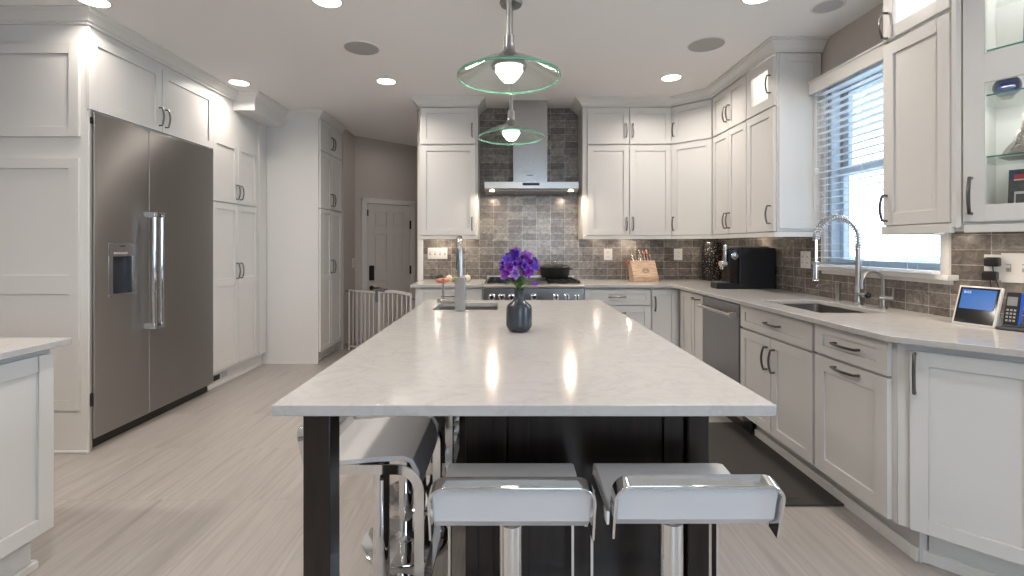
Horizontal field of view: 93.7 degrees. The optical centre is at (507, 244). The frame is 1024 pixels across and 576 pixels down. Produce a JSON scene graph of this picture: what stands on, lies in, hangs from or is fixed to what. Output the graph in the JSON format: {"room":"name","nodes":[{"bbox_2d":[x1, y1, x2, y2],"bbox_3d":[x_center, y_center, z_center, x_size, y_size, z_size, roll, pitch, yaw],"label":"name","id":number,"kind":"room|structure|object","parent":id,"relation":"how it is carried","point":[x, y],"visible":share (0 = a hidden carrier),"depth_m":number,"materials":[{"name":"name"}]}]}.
{"room":"kitchen","nodes":[
{"label":"kitchen","id":0,"kind":"room"},
{"bbox_2d":[335,129,354,349],"bbox_3d":[-3.995,-0.077,1.681,1.749,2.700,9.891,0,0,15],"label":"wall","id":1,"kind":"structure","parent":0,"point":[348,139],"depth_m":5.98,"materials":[{"name":"beige paint"}]},
{"bbox_2d":[86,28,212,149],"bbox_3d":[-2.849,-1.126,3.557,0.663,0.598,1.248,0,0,0],"label":"upper cabinet","id":2,"kind":"object","parent":1,"relation":"attached to","point":[123,84],"visible":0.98,"depth_m":3.39,"materials":[{"name":"white paint"}]},
{"bbox_2d":[0,5,346,132],"bbox_3d":[-2.598,-1.387,3.918,1.484,0.080,3.777,0,0,38],"label":"trim","id":3,"kind":"structure","parent":1,"relation":"attached to","point":[99,21],"depth_m":3.27,"materials":[{"name":"white paint"}]},
{"bbox_2d":[355,136,416,341],"bbox_3d":[-1.424,-0.077,6.931,1.750,2.700,0.120,0,0,-45],"label":"wall","id":4,"kind":"structure","parent":0,"point":[383,169],"depth_m":6.52,"materials":[{"name":"beige paint"}]},
{"bbox_2d":[361,197,414,341],"bbox_3d":[-1.619,0.323,6.596,0.820,1.900,0.083,0,0,-45],"label":"door","id":5,"kind":"structure","parent":4,"relation":"in","point":[387,231],"depth_m":6.59,"materials":[{"name":"grey paint"}]},
{"bbox_2d":[417,109,417,281],"bbox_3d":[0.725,-0.077,5.170,3.350,2.700,0.300,0,0,0],"label":"wall","id":6,"kind":"structure","parent":0,"point":[417,109],"depth_m":5.02,"materials":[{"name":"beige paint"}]},
{"bbox_2d":[418,110,422,280],"bbox_3d":[-0.910,-0.077,5.005,0.050,2.700,0.030,0,0,0],"label":"trim","id":7,"kind":"structure","parent":6,"relation":"attached to","point":[420,241],"depth_m":4.99,"materials":[{"name":"white paint"}]},
{"bbox_2d":[410,96,486,114],"bbox_3d":[-0.583,-1.387,4.808,0.723,0.080,0.404,0,0,0],"label":"trim","id":8,"kind":"structure","parent":6,"relation":"attached to","point":[419,101],"depth_m":4.64,"materials":[{"name":"white paint"}]},
{"bbox_2d":[419,107,479,239],"bbox_3d":[-0.581,-0.740,4.829,0.572,1.370,0.383,0,0,0],"label":"upper cabinet","id":9,"kind":"object","parent":6,"relation":"attached to","point":[449,141],"visible":0.98,"depth_m":4.69,"materials":[{"name":"white paint"}]},
{"bbox_2d":[480,108,577,237],"bbox_3d":[0.217,-0.750,5.016,1.035,1.355,0.008,0,0,0],"label":"backsplash","id":10,"kind":"structure","parent":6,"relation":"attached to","point":[501,216],"depth_m":5.01,"materials":[{"name":"grey tile"}]},
{"bbox_2d":[484,100,578,194],"bbox_3d":[0.223,-0.969,4.759,0.890,0.911,0.462,0,0,0],"label":"range hood","id":11,"kind":"object","parent":6,"relation":"attached to","point":[529,160],"visible":0.97,"depth_m":4.72,"materials":[{"name":"silver metal"}]},
{"bbox_2d":[423,238,717,278],"bbox_3d":[0.655,0.150,5.016,3.080,0.445,0.008,0,0,0],"label":"backsplash","id":12,"kind":"structure","parent":6,"relation":"attached to","point":[482,257],"depth_m":5.01,"materials":[{"name":"grey tile"}]},
{"bbox_2d":[428,248,446,258],"bbox_3d":[-0.733,0.088,5.002,0.187,0.104,0.020,0,0,0],"label":"switch plate","id":13,"kind":"object","parent":12,"relation":"attached to","point":[433,253],"visible":1,"depth_m":4.99,"materials":[{"name":"white plastic"}]},
{"bbox_2d":[604,249,611,259],"bbox_3d":[1.045,0.098,5.007,0.088,0.120,0.009,0,0,0],"label":"outlet","id":14,"kind":"object","parent":12,"relation":"attached to","point":[607,252],"visible":1,"depth_m":5.01,"materials":[{"name":"white plastic"}]},
{"bbox_2d":[674,249,681,259],"bbox_3d":[1.775,0.098,5.007,0.088,0.120,0.009,0,0,0],"label":"outlet","id":15,"kind":"object","parent":12,"relation":"attached to","point":[677,252],"visible":1,"depth_m":5.01,"materials":[{"name":"white plastic"}]},
{"bbox_2d":[578,107,670,239],"bbox_3d":[1.165,-0.740,4.829,0.873,1.370,0.383,0,0,0],"label":"upper cabinet","id":16,"kind":"object","parent":6,"relation":"attached to","point":[624,153],"visible":0.97,"depth_m":4.69,"materials":[{"name":"white paint"}]},
{"bbox_2d":[667,99,713,238],"bbox_3d":[1.889,-0.741,4.708,0.621,1.368,0.619,0,0,0],"label":"upper cabinet","id":17,"kind":"object","parent":6,"relation":"attached to","point":[692,137],"visible":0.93,"depth_m":4.54,"materials":[{"name":"white paint"}]},
{"bbox_2d":[0,0,882,145],"bbox_3d":[0.050,-1.477,2.450,8.900,0.100,11.500,0,0,0],"label":"ceiling","id":18,"kind":"structure","parent":0,"point":[292,52],"depth_m":3.35,"materials":[{"name":"white paint"}]},
{"bbox_2d":[77,0,113,8],"bbox_3d":[-2.420,-1.424,2.800,0.184,0.006,0.184,0,0,0],"label":"recessed light","id":19,"kind":"object","parent":18,"relation":"in","point":[105,4],"visible":1,"depth_m":2.83,"materials":[{"name":"white paint"}]},
{"bbox_2d":[227,79,250,85],"bbox_3d":[-2.360,-1.424,4.215,0.184,0.006,0.184,0,0,0],"label":"recessed light","id":20,"kind":"object","parent":18,"relation":"in","point":[238,82],"visible":1,"depth_m":4.20,"materials":[{"name":"white paint"}]},
{"bbox_2d":[233,102,284,125],"bbox_3d":[-2.520,-1.347,4.820,0.280,0.160,0.620,0,0,0],"label":"soffit","id":21,"kind":"structure","parent":18,"relation":"attached to","point":[254,111],"depth_m":4.70,"materials":[{"name":"white paint"}]},
{"bbox_2d":[311,0,343,8],"bbox_3d":[-1.056,-1.424,2.800,0.184,0.006,0.184,0,0,0],"label":"recessed light","id":22,"kind":"object","parent":18,"relation":"in","point":[332,4],"visible":1,"depth_m":2.83,"materials":[{"name":"white paint"}]},
{"bbox_2d":[343,41,379,54],"bbox_3d":[-1.060,-1.424,3.477,0.252,0.006,0.252,0,0,0],"label":"ceiling speaker","id":23,"kind":"object","parent":18,"relation":"attached to","point":[355,47],"visible":1,"depth_m":3.47,"materials":[{"name":"grey"}]},
{"bbox_2d":[375,77,396,84],"bbox_3d":[-1.060,-1.424,4.180,0.184,0.006,0.184,0,0,0],"label":"recessed light","id":24,"kind":"object","parent":18,"relation":"in","point":[385,81],"visible":1,"depth_m":4.17,"materials":[{"name":"white paint"}]},
{"bbox_2d":[457,0,560,93],"bbox_3d":[0.004,-1.018,1.800,0.389,0.818,0.389,0,0,0],"label":"pendant light","id":25,"kind":"object","parent":18,"relation":"hanging from","point":[508,65],"visible":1,"depth_m":1.77,"materials":[{"name":"clear glass"}]},
{"bbox_2d":[478,0,543,144],"bbox_3d":[0.018,-1.018,2.810,0.389,0.818,0.389,0,0,0],"label":"pendant light","id":26,"kind":"object","parent":18,"relation":"hanging from","point":[511,129],"visible":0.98,"depth_m":2.79,"materials":[{"name":"silver metal"}]},
{"bbox_2d":[660,74,682,81],"bbox_3d":[1.390,-1.424,4.090,0.184,0.006,0.184,0,0,0],"label":"recessed light","id":27,"kind":"object","parent":18,"relation":"in","point":[669,77],"visible":1,"depth_m":4.08,"materials":[{"name":"white paint"}]},
{"bbox_2d":[687,37,725,51],"bbox_3d":[1.410,-1.424,3.416,0.252,0.006,0.252,0,0,0],"label":"ceiling speaker","id":28,"kind":"object","parent":18,"relation":"attached to","point":[706,44],"visible":1,"depth_m":3.40,"materials":[{"name":"grey"}]},
{"bbox_2d":[741,0,768,4],"bbox_3d":[1.437,-1.424,2.755,0.184,0.006,0.184,0,0,0],"label":"recessed light","id":29,"kind":"object","parent":18,"relation":"in","point":[747,2],"visible":1,"depth_m":2.81,"materials":[{"name":"white paint"}]},
{"bbox_2d":[810,0,846,13],"bbox_3d":[1.910,-1.424,2.866,0.184,0.006,0.184,0,0,0],"label":"ceiling speaker","id":30,"kind":"object","parent":18,"relation":"in","point":[826,6],"visible":1,"depth_m":2.86,"materials":[{"name":"grey paint"}]},
{"bbox_2d":[27,341,959,575],"bbox_3d":[0.050,1.323,2.450,8.900,0.100,11.500,0,0,0],"label":"floor","id":31,"kind":"structure","parent":0,"point":[211,484],"depth_m":2.28,"materials":[{"name":"wood"}]},
{"bbox_2d":[0,349,53,575],"bbox_3d":[-2.101,0.839,1.318,0.683,0.868,1.180,0,0,0],"label":"base cabinet","id":32,"kind":"object","parent":31,"relation":"on","point":[26,381],"visible":0.97,"depth_m":1.80,"materials":[{"name":"white paint"}]},
{"bbox_2d":[0,338,71,359],"bbox_3d":[-2.118,0.389,1.302,0.705,0.027,1.285,0,0,0],"label":"countertop","id":33,"kind":"structure","parent":32,"relation":"on","point":[9,347],"depth_m":1.83,"materials":[{"name":"white stone"}]},
{"bbox_2d":[0,25,90,453],"bbox_3d":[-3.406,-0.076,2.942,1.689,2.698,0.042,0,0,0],"label":"tall cabinet","id":34,"kind":"object","parent":31,"relation":"on","point":[45,118],"visible":0.84,"depth_m":2.93,"materials":[{"name":"white paint"}]},
{"bbox_2d":[90,111,212,451],"bbox_3d":[-2.831,0.226,3.558,0.699,2.095,1.219,0,0,0],"label":"refrigerator","id":35,"kind":"object","parent":31,"relation":"on","point":[151,193],"visible":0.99,"depth_m":3.38,"materials":[{"name":"silver metal"}]},
{"bbox_2d":[207,91,265,390],"bbox_3d":[-2.849,-0.076,4.647,0.663,2.698,0.956,0,0,0],"label":"pantry cabinet","id":36,"kind":"object","parent":31,"relation":"on","point":[239,141],"visible":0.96,"depth_m":4.54,"materials":[{"name":"white paint"}]},
{"bbox_2d":[214,374,219,380],"bbox_3d":[-2.627,1.196,4.327,0.005,0.045,0.085,0,0,0],"label":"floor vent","id":37,"kind":"object","parent":36,"relation":"attached to","point":[216,377],"depth_m":4.34,"materials":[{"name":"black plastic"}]},
{"bbox_2d":[221,371,226,377],"bbox_3d":[-2.627,1.196,4.440,0.005,0.045,0.090,0,0,0],"label":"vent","id":38,"kind":"object","parent":36,"relation":"attached to","point":[224,373],"depth_m":4.44,"materials":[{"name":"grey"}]},
{"bbox_2d":[262,119,341,363],"bbox_3d":[-2.314,-0.076,5.469,0.693,2.698,0.692,0,0,0],"label":"tall cabinet","id":39,"kind":"object","parent":31,"relation":"on","point":[304,156],"visible":0.98,"depth_m":5.14,"materials":[{"name":"white paint"}]},
{"bbox_2d":[297,416,440,575],"bbox_3d":[-0.456,0.919,1.668,0.404,0.709,0.376,0,0,0],"label":"bar stool","id":40,"kind":"object","parent":31,"relation":"on","point":[373,443],"visible":0.67,"depth_m":1.64,"materials":[{"name":"white"}]},
{"bbox_2d":[345,288,414,349],"bbox_3d":[-1.482,0.883,5.500,1.220,0.780,0.048,0,0,36],"label":"safety gate","id":41,"kind":"object","parent":31,"relation":"on","point":[379,291],"visible":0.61,"depth_m":5.50,"materials":[{"name":"white metal"}]},
{"bbox_2d":[353,416,452,568],"bbox_3d":[-0.456,0.919,2.070,0.404,0.709,0.376,0,0,0],"label":"bar stool","id":42,"kind":"object","parent":31,"relation":"on","point":[401,526],"visible":0.23,"depth_m":2.04,"materials":[{"name":"white metal"}]},
{"bbox_2d":[390,416,459,512],"bbox_3d":[-0.464,0.919,2.460,0.404,0.709,0.376,0,0,0],"label":"bar stool","id":43,"kind":"object","parent":31,"relation":"on","point":[428,479],"visible":0.12,"depth_m":2.46,"materials":[{"name":"white metal"}]},
{"bbox_2d":[415,287,483,307],"bbox_3d":[-0.535,0.829,4.659,0.620,0.889,0.703,0,0,0],"label":"base cabinet","id":44,"kind":"object","parent":31,"relation":"on","point":[421,294],"visible":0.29,"depth_m":4.35,"materials":[{"name":"white paint"}]},
{"bbox_2d":[410,279,486,287],"bbox_3d":[-0.553,0.371,4.664,0.663,0.026,0.688,0,0,0],"label":"countertop","id":45,"kind":"structure","parent":44,"relation":"on","point":[425,283],"depth_m":4.35,"materials":[{"name":"white stone"}]},
{"bbox_2d":[436,274,443,278],"bbox_3d":[-0.666,0.319,4.701,0.080,0.077,0.068,0,0,-11],"label":"avocado","id":46,"kind":"object","parent":45,"relation":"on","point":[438,275],"visible":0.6,"depth_m":4.68,"materials":[{"name":"green food"}]},
{"bbox_2d":[436,278,448,282],"bbox_3d":[-0.619,0.335,4.541,0.132,0.046,0.054,0,0,-6],"label":"sweet potato","id":47,"kind":"object","parent":45,"relation":"on","point":[439,280],"visible":0.82,"depth_m":4.52,"materials":[{"name":"orange food"}]},
{"bbox_2d":[464,273,470,281],"bbox_3d":[-0.395,0.315,4.662,0.068,0.085,0.068,0,0,0],"label":"garlic bulb","id":48,"kind":"object","parent":45,"relation":"on","point":[468,278],"visible":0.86,"depth_m":4.64,"materials":[{"name":"beige food"}]},
{"bbox_2d":[303,416,708,575],"bbox_3d":[0.059,0.828,2.088,1.062,0.892,1.967,0,0,0],"label":"kitchen island","id":49,"kind":"object","parent":31,"relation":"on","point":[581,441],"visible":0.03,"depth_m":1.36,"materials":[{"name":"black wood"}]},
{"bbox_2d":[272,300,775,415],"bbox_3d":[0.035,0.371,2.100,1.131,0.026,2.051,0,0,0],"label":"island countertop","id":50,"kind":"structure","parent":49,"relation":"on","point":[576,357],"depth_m":1.35,"materials":[{"name":"white stone"}]},
{"bbox_2d":[437,235,465,310],"bbox_3d":[-0.306,0.151,2.689,0.154,0.412,0.212,0,0,0],"label":"island faucet","id":51,"kind":"object","parent":50,"relation":"on","point":[459,300],"visible":1,"depth_m":2.59,"materials":[{"name":"silver metal"}]},
{"bbox_2d":[437,307,497,309],"bbox_3d":[-0.240,0.471,2.820,0.396,0.171,0.376,0,0,0],"label":"prep sink","id":52,"kind":"object","parent":50,"relation":"in","point":[439,308],"visible":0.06,"depth_m":3.00,"materials":[{"name":"silver metal"}]},
{"bbox_2d":[506,288,531,332],"bbox_3d":[0.046,0.270,1.995,0.109,0.175,0.109,0,0,0],"label":"bud vase","id":53,"kind":"object","parent":50,"relation":"on","point":[518,312],"visible":0.98,"depth_m":1.96,"materials":[{"name":"ceramic"}]},
{"bbox_2d":[499,247,539,288],"bbox_3d":[0.049,0.108,1.990,0.165,0.199,0.179,0,0,43],"label":"flower bouquet","id":54,"kind":"object","parent":53,"relation":"in","point":[523,266],"visible":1,"depth_m":1.96,"materials":[{"name":"purple plant"}]},
{"bbox_2d":[427,463,596,575],"bbox_3d":[0.008,0.880,1.160,0.372,0.787,0.372,0,0,0],"label":"bar stool","id":55,"kind":"object","parent":31,"relation":"on","point":[511,497],"visible":1,"depth_m":1.00,"materials":[{"name":"white"}]},
{"bbox_2d":[483,276,584,299],"bbox_3d":[0.232,0.795,4.614,0.900,0.955,0.752,0,0,0],"label":"range","id":56,"kind":"object","parent":31,"relation":"on","point":[495,288],"visible":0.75,"depth_m":4.30,"materials":[{"name":"silver metal"}]},
{"bbox_2d":[486,280,577,283],"bbox_3d":[0.232,0.363,4.656,0.870,0.010,0.608,0,0,0],"label":"cooktop","id":57,"kind":"object","parent":56,"relation":"in","point":[490,281],"depth_m":4.38,"materials":[{"name":"black metal"}]},
{"bbox_2d":[538,261,572,278],"bbox_3d":[0.460,0.240,4.720,0.299,0.169,0.299,0,0,45],"label":"cooking pot","id":58,"kind":"object","parent":56,"relation":"on","point":[547,271],"visible":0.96,"depth_m":4.61,"materials":[{"name":"black metal"}]},
{"bbox_2d":[584,288,650,329],"bbox_3d":[0.991,0.829,4.659,0.612,0.889,0.703,0,0,0],"label":"base cabinet","id":59,"kind":"object","parent":31,"relation":"on","point":[634,303],"visible":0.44,"depth_m":4.35,"materials":[{"name":"white paint"}]},
{"bbox_2d":[650,288,678,346],"bbox_3d":[1.430,0.829,4.659,0.256,0.889,0.703,0,0,0],"label":"base cabinet","id":60,"kind":"object","parent":31,"relation":"on","point":[664,305],"visible":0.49,"depth_m":4.36,"materials":[{"name":"white paint"}]},
{"bbox_2d":[589,463,785,575],"bbox_3d":[0.390,0.875,1.150,0.372,0.797,0.372,0,0,0],"label":"bar stool","id":61,"kind":"object","parent":31,"relation":"on","point":[670,496],"visible":0.96,"depth_m":0.99,"materials":[{"name":"white"}]},
{"bbox_2d":[679,289,704,360],"bbox_3d":[1.839,0.829,4.080,0.683,0.889,0.576,0,0,0],"label":"base cabinet","id":62,"kind":"object","parent":31,"relation":"on","point":[690,314],"visible":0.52,"depth_m":4.03,"materials":[{"name":"white paint"}]},
{"bbox_2d":[698,296,752,433],"bbox_3d":[1.812,0.831,3.489,0.656,0.885,0.588,0,0,0],"label":"dishwasher","id":63,"kind":"object","parent":31,"relation":"on","point":[722,326],"visible":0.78,"depth_m":3.40,"materials":[{"name":"silver metal"}]},
{"bbox_2d":[709,422,843,505],"bbox_3d":[1.370,1.267,2.877,0.540,0.012,1.085,0,0,0],"label":"floor mat","id":64,"kind":"object","parent":31,"relation":"on","point":[740,451],"visible":0.46,"depth_m":2.78,"materials":[{"name":"grey rubber"}]},
{"bbox_2d":[741,305,834,494],"bbox_3d":[1.839,0.829,2.804,0.683,0.889,0.765,0,0,0],"label":"base cabinet","id":65,"kind":"object","parent":31,"relation":"on","point":[778,352],"visible":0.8,"depth_m":2.70,"materials":[{"name":"white paint"}]},
{"bbox_2d":[815,324,928,562],"bbox_3d":[1.839,0.829,2.171,0.683,0.889,0.495,0,0,0],"label":"base cabinet","id":66,"kind":"object","parent":31,"relation":"on","point":[856,376],"visible":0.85,"depth_m":2.11,"materials":[{"name":"white paint"}]},
{"bbox_2d":[898,344,1023,575],"bbox_3d":[2.117,0.829,1.737,0.651,0.889,1.046,0,0,-45],"label":"base cabinet","id":67,"kind":"object","parent":31,"relation":"on","point":[961,413],"visible":0.99,"depth_m":1.79,"materials":[{"name":"white paint"}]},
{"bbox_2d":[577,279,1023,357],"bbox_3d":[1.679,0.371,3.136,1.590,0.026,4.005,0,0,-9],"label":"countertop","id":68,"kind":"structure","parent":67,"relation":"on","point":[893,325],"depth_m":2.37,"materials":[{"name":"white stone"}]},
{"bbox_2d":[628,261,658,281],"bbox_3d":[1.335,0.256,4.747,0.244,0.204,0.214,0,0,0],"label":"knife block","id":69,"kind":"object","parent":68,"relation":"on","point":[639,271],"visible":1,"depth_m":4.69,"materials":[{"name":"brown wood"}]},
{"bbox_2d":[701,242,721,280],"bbox_3d":[2.060,0.165,4.860,0.188,0.385,0.188,0,0,0],"label":"vase","id":70,"kind":"object","parent":68,"relation":"on","point":[711,251],"visible":0.99,"depth_m":4.78,"materials":[{"name":"glass"}]},
{"bbox_2d":[711,245,774,288],"bbox_3d":[1.939,0.177,4.034,0.478,0.360,0.261,0,0,0],"label":"coffee machine","id":71,"kind":"object","parent":68,"relation":"on","point":[743,267],"visible":1,"depth_m":3.90,"materials":[{"name":"black plastic"}]},
{"bbox_2d":[711,282,738,288],"bbox_3d":[1.792,0.333,3.970,0.184,0.050,0.130,0,0,0],"label":"drip tray","id":72,"kind":"object","parent":71,"relation":"on","point":[718,285],"depth_m":3.91,"materials":[{"name":"black"}]},
{"bbox_2d":[782,304,863,312],"bbox_3d":[1.835,0.486,2.830,0.406,0.201,0.636,0,0,0],"label":"sink","id":73,"kind":"object","parent":68,"relation":"in","point":[819,308],"visible":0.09,"depth_m":3.10,"materials":[{"name":"silver metal"}]},
{"bbox_2d":[816,283,841,300],"bbox_3d":[2.050,0.300,3.070,0.159,0.115,0.039,0,0,0],"label":"soap dispenser","id":74,"kind":"object","parent":68,"relation":"on","point":[837,285],"visible":1,"depth_m":3.06,"materials":[{"name":"silver metal"}]},
{"bbox_2d":[812,214,870,304],"bbox_3d":[1.981,0.085,2.852,0.302,0.544,0.122,0,0,0],"label":"spring faucet","id":75,"kind":"object","parent":68,"relation":"on","point":[858,294],"visible":1,"depth_m":2.88,"materials":[{"name":"silver metal"}]},
{"bbox_2d":[860,270,894,308],"bbox_3d":[2.065,0.248,2.692,0.166,0.218,0.060,0,0,0],"label":"filter faucet","id":76,"kind":"object","parent":68,"relation":"on","point":[883,298],"visible":1,"depth_m":2.69,"materials":[{"name":"silver metal"}]},
{"bbox_2d":[952,285,1004,328],"bbox_3d":[2.102,0.274,2.143,0.089,0.175,0.158,0,0,-17],"label":"smart display","id":77,"kind":"object","parent":68,"relation":"on","point":[975,305],"visible":0.98,"depth_m":2.13,"materials":[{"name":"white plastic"}]},
{"bbox_2d":[995,292,1023,332],"bbox_3d":[2.131,0.279,2.015,0.100,0.157,0.092,0,0,-22],"label":"cordless phone","id":78,"kind":"object","parent":68,"relation":"on","point":[1014,304],"visible":1,"depth_m":2.02,"materials":[{"name":"grey plastic"}]},
{"bbox_2d":[821,2,882,261],"bbox_3d":[2.283,-0.077,3.853,0.160,2.700,2.933,0,0,0],"label":"wall","id":79,"kind":"structure","parent":0,"point":[862,34],"depth_m":3.12,"materials":[{"name":"beige paint"}]},
{"bbox_2d":[570,36,829,115],"bbox_3d":[1.520,-1.387,4.227,0.818,0.080,2.321,0,0,-41],"label":"trim","id":80,"kind":"structure","parent":79,"relation":"attached to","point":[773,45],"depth_m":4.07,"materials":[{"name":"white paint"}]},
{"bbox_2d":[712,75,748,238],"bbox_3d":[2.013,-0.741,4.088,0.371,1.368,0.640,0,0,0],"label":"upper cabinet","id":81,"kind":"object","parent":79,"relation":"attached to","point":[730,119],"visible":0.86,"depth_m":4.03,"materials":[{"name":"white paint"}]},
{"bbox_2d":[747,53,820,237],"bbox_3d":[2.013,-0.741,3.562,0.371,1.368,0.410,0,0,0],"label":"upper cabinet","id":82,"kind":"object","parent":79,"relation":"attached to","point":[783,184],"visible":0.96,"depth_m":3.37,"materials":[{"name":"white paint"}]},
{"bbox_2d":[718,237,948,316],"bbox_3d":[2.199,0.150,3.701,0.008,0.445,2.637,0,0,0],"label":"backsplash","id":83,"kind":"structure","parent":79,"relation":"attached to","point":[929,298],"depth_m":3.27,"materials":[{"name":"grey tile"}]},
{"bbox_2d":[801,251,810,268],"bbox_3d":[2.190,0.108,3.535,0.009,0.125,0.115,0,0,0],"label":"outlet","id":84,"kind":"object","parent":83,"relation":"attached to","point":[805,255],"visible":1,"depth_m":3.52,"materials":[{"name":"white plastic"}]},
{"bbox_2d":[819,62,958,284],"bbox_3d":[2.252,-0.476,2.857,0.188,1.348,1.005,0,0,0],"label":"window","id":85,"kind":"structure","parent":79,"relation":"in","point":[945,277],"depth_m":3.27,"materials":[{"name":"white paint"}]},
{"bbox_2d":[808,42,939,273],"bbox_3d":[2.140,-0.496,2.861,0.096,1.281,0.987,0,0,0],"label":"window blind","id":86,"kind":"object","parent":85,"relation":"attached to","point":[873,55],"visible":0.62,"depth_m":2.95,"materials":[{"name":"white paint"}]},
{"bbox_2d":[878,0,963,234],"bbox_3d":[2.014,-0.738,2.212,0.353,1.375,0.410,0,0,0],"label":"upper cabinet","id":87,"kind":"object","parent":79,"relation":"attached to","point":[923,49],"visible":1,"depth_m":2.18,"materials":[{"name":"white paint"}]},
{"bbox_2d":[963,0,1023,232],"bbox_3d":[2.191,-0.739,1.824,0.424,1.374,0.621,0,0,-31],"label":"glass display cabinet","id":88,"kind":"object","parent":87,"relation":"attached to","point":[993,43],"visible":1,"depth_m":1.98,"materials":[{"name":"white paint"}]},
{"bbox_2d":[992,77,1022,99],"bbox_3d":[2.100,-0.663,2.019,0.088,0.095,0.089,0,0,-31],"label":"bowl","id":89,"kind":"object","parent":88,"relation":"on","point":[1015,82],"visible":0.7,"depth_m":2.00,"materials":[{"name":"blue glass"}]},
{"bbox_2d":[998,113,1023,160],"bbox_3d":[2.147,-0.482,1.978,0.150,0.236,0.150,0,0,-31],"label":"figurine","id":90,"kind":"object","parent":88,"relation":"on","point":[1016,146],"visible":0.91,"depth_m":1.99,"materials":[{"name":"white ceramic"}]},
{"bbox_2d":[1008,169,1023,202],"bbox_3d":[2.154,-0.212,1.958,0.036,0.210,0.160,0,0,-31],"label":"picture","id":91,"kind":"object","parent":88,"relation":"on","point":[1016,177],"visible":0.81,"depth_m":2.01,"materials":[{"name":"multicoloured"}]},
{"bbox_3d":[2.615,-0.077,1.846,0.823,2.700,1.244,0,0,0],"label":"wall","id":92,"kind":"structure","parent":0,"visible":0},
{"bbox_2d":[949,231,1023,322],"bbox_3d":[2.528,0.073,1.827,0.008,0.600,1.304,0,0,-30],"label":"backsplash","id":93,"kind":"structure","parent":92,"relation":"attached to","point":[968,250],"depth_m":2.30,"materials":[{"name":"grey tile"}]},
{"bbox_2d":[984,255,1003,280],"bbox_3d":[2.274,0.105,2.243,0.006,0.120,0.072,0,0,-31],"label":"outlet","id":94,"kind":"object","parent":93,"relation":"attached to","point":[986,268],"visible":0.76,"depth_m":2.24,"materials":[{"name":"white plastic"}]},
{"bbox_2d":[981,271,998,286],"bbox_3d":[2.247,0.198,2.238,0.045,0.152,0.052,0,0,-30],"label":"power adapter","id":95,"kind":"object","parent":94,"relation":"attached to","point":[985,275],"visible":0.8,"depth_m":2.22,"materials":[{"name":"black plastic"}]},
{"bbox_2d":[983,257,1000,287],"bbox_3d":[2.251,0.133,2.231,0.045,0.152,0.052,0,0,-30],"label":"power adapter","id":96,"kind":"object","parent":94,"relation":"attached to","point":[987,261],"visible":0.95,"depth_m":2.22,"materials":[{"name":"black plastic"}]},
{"bbox_2d":[1001,253,1023,282],"bbox_3d":[2.305,0.105,2.177,0.020,0.135,0.102,0,0,-31],"label":"switch plate","id":97,"kind":"object","parent":93,"relation":"attached to","point":[1012,263],"visible":1,"depth_m":2.19,"materials":[{"name":"white plastic"}]},
{"label":"outside","id":98,"kind":"structure","parent":0,"visible":0},
{"bbox_3d":[21.300,2.523,14.000,37.400,0.100,52.000,0,0,0],"label":"ground","id":99,"kind":"structure","parent":98,"visible":0},
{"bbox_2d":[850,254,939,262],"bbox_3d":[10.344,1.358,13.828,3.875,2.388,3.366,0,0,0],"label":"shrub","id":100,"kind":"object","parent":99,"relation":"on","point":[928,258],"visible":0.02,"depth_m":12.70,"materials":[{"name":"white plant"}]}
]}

